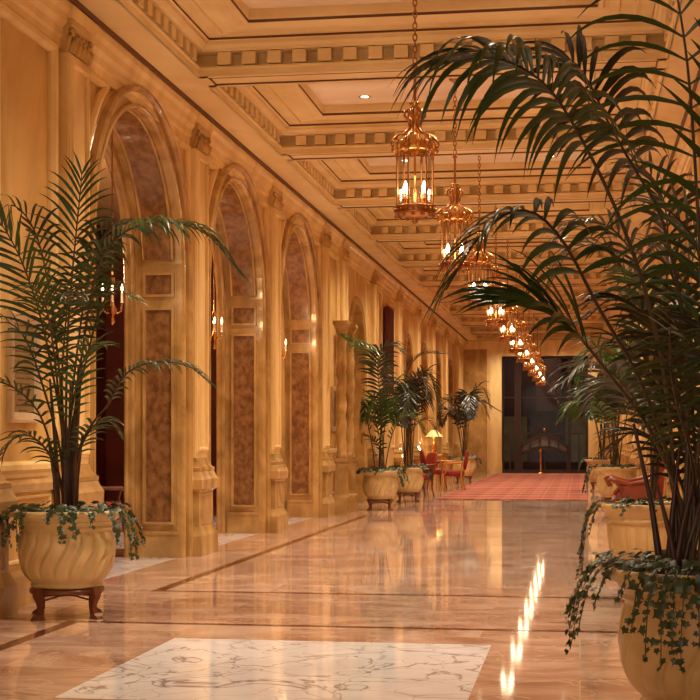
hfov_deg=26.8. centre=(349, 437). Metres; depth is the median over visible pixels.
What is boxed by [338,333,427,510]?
potted palm
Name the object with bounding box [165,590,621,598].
trim
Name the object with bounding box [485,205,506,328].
lantern
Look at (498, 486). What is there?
carpet
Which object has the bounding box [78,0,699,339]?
ceiling
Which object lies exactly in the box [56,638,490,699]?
inlay
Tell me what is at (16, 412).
framed plaque
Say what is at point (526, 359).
lantern
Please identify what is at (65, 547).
potted palm
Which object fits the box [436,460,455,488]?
side table
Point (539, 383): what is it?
lantern
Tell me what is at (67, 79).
wall
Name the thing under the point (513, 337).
lantern
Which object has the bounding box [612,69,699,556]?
wall
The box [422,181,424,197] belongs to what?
candle
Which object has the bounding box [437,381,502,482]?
potted palm
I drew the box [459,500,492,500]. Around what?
trim
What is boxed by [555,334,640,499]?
potted palm
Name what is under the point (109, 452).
curtain
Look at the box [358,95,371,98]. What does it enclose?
recessed light
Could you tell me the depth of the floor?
11.91 m
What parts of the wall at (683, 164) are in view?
architrave, arched panel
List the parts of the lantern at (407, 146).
crown, chain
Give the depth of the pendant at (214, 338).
18.58 m
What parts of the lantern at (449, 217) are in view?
chain, crown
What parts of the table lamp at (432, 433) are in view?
lamp shade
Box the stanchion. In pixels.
[537,449,543,473]
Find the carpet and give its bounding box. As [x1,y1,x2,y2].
[435,473,587,500]
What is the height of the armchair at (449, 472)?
1.014 m
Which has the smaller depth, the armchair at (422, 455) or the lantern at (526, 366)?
the armchair at (422, 455)
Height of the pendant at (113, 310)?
2.060 m
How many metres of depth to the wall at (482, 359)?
54.53 m
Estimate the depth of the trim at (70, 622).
9.72 m
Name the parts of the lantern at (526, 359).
crown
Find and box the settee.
[604,461,663,500]
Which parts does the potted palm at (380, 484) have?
leg, leg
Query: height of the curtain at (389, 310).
1.965 m
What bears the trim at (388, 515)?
on the floor
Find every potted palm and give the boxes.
[0,149,250,620]
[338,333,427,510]
[378,348,446,501]
[388,0,699,699]
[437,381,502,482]
[538,150,699,602]
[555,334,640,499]
[560,375,624,490]
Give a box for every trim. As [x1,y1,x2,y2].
[0,620,80,650]
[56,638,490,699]
[80,621,617,632]
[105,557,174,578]
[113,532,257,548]
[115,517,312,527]
[153,515,368,591]
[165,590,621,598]
[380,500,409,509]
[388,515,549,516]
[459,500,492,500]
[465,510,603,511]
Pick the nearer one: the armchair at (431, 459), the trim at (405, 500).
the trim at (405, 500)
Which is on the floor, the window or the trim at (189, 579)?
the trim at (189, 579)
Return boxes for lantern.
[390,0,439,223]
[436,78,472,275]
[467,155,493,304]
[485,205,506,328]
[497,240,517,343]
[508,272,525,355]
[516,287,531,364]
[522,310,536,371]
[528,314,539,377]
[532,329,543,382]
[536,340,545,386]
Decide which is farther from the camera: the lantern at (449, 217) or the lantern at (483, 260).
the lantern at (483, 260)
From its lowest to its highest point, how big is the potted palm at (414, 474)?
3.114 m
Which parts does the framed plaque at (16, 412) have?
plate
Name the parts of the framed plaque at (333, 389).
plate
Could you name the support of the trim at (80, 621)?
on the floor
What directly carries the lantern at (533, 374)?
hanging from the ceiling
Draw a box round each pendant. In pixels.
[101,122,123,324]
[211,233,222,348]
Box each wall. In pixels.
[0,0,467,619]
[463,339,615,472]
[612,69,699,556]
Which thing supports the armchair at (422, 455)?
on the floor
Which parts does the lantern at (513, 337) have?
chain, crown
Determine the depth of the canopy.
54.40 m
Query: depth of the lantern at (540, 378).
49.05 m
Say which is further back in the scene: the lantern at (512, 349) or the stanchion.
the stanchion
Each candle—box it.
[403,181,406,197]
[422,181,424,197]
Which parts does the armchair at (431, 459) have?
seat, backrest, leg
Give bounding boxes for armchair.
[101,486,123,534]
[406,453,436,496]
[420,449,446,488]
[441,450,468,490]
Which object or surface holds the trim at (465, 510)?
on the floor
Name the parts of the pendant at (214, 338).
chain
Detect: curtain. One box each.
[96,225,215,503]
[385,303,394,393]
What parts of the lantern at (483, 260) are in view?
chain, crown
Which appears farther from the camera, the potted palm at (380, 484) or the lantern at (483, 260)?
the potted palm at (380, 484)
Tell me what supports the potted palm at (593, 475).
on the floor
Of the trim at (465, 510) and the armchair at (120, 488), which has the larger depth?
the trim at (465, 510)
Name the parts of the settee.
armrest, armrest, backrest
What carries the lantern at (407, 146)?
hanging from the ceiling
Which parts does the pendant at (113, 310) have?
chain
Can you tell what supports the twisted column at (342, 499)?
on the floor
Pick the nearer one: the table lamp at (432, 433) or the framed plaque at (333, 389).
the framed plaque at (333, 389)
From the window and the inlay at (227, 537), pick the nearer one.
the inlay at (227, 537)
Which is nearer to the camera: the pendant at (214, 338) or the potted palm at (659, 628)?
the potted palm at (659, 628)
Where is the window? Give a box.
[502,356,587,472]
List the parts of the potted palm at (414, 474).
leg, leg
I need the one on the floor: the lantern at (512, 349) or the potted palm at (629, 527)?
the potted palm at (629, 527)
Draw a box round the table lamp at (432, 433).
[425,430,442,452]
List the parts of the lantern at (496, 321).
chain, crown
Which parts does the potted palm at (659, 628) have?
stem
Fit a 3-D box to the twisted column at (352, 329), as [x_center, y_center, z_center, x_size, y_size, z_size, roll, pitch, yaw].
[-0.009,-0.350,26.014,0.260,3.300,0.260,0,0,9]
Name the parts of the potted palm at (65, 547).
leg, stem, leg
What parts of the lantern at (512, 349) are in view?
crown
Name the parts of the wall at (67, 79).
spandrel moulding, marble panel, skirting, architrave, marble panel, spandrel moulding, marble panel, spandrel moulding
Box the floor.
[0,473,641,699]
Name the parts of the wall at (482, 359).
architrave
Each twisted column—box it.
[333,320,349,513]
[346,324,357,511]
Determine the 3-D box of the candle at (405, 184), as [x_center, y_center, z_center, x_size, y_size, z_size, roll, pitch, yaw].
[0.476,-2.123,12.591,0.042,0.155,0.040,0,0,9]
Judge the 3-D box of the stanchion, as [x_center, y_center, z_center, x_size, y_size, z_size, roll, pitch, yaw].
[6.896,0.838,53.173,0.260,0.900,0.260,0,0,9]
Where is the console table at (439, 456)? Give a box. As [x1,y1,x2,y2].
[425,454,442,485]
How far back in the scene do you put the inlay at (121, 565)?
15.21 m
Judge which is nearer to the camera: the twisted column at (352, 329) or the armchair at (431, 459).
the twisted column at (352, 329)
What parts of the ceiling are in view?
coffer panel, coffer moulding, coffer moulding, coffer panel, coffer moulding, coffer panel, coffer moulding, coffer moulding, coffer moulding, coffer panel, coffer moulding, coffer moulding, coffer moulding, coffer moulding, coffer moulding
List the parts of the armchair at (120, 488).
seat, armrest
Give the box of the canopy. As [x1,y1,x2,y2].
[520,428,568,472]
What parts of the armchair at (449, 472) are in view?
armrest, seat, leg, leg, backrest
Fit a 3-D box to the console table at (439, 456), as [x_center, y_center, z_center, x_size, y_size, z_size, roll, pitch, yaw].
[2.313,0.882,40.530,0.404,0.845,1.200,0,0,9]
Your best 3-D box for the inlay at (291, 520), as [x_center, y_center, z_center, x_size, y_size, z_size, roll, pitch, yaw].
[-4.087,1.324,23.110,6.580,0.051,2.940,0,0,9]
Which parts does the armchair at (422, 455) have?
backrest, seat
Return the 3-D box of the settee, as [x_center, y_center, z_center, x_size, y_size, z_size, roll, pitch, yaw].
[4.034,0.727,20.928,0.818,1.153,1.560,0,0,9]
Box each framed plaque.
[7,310,41,422]
[331,386,336,432]

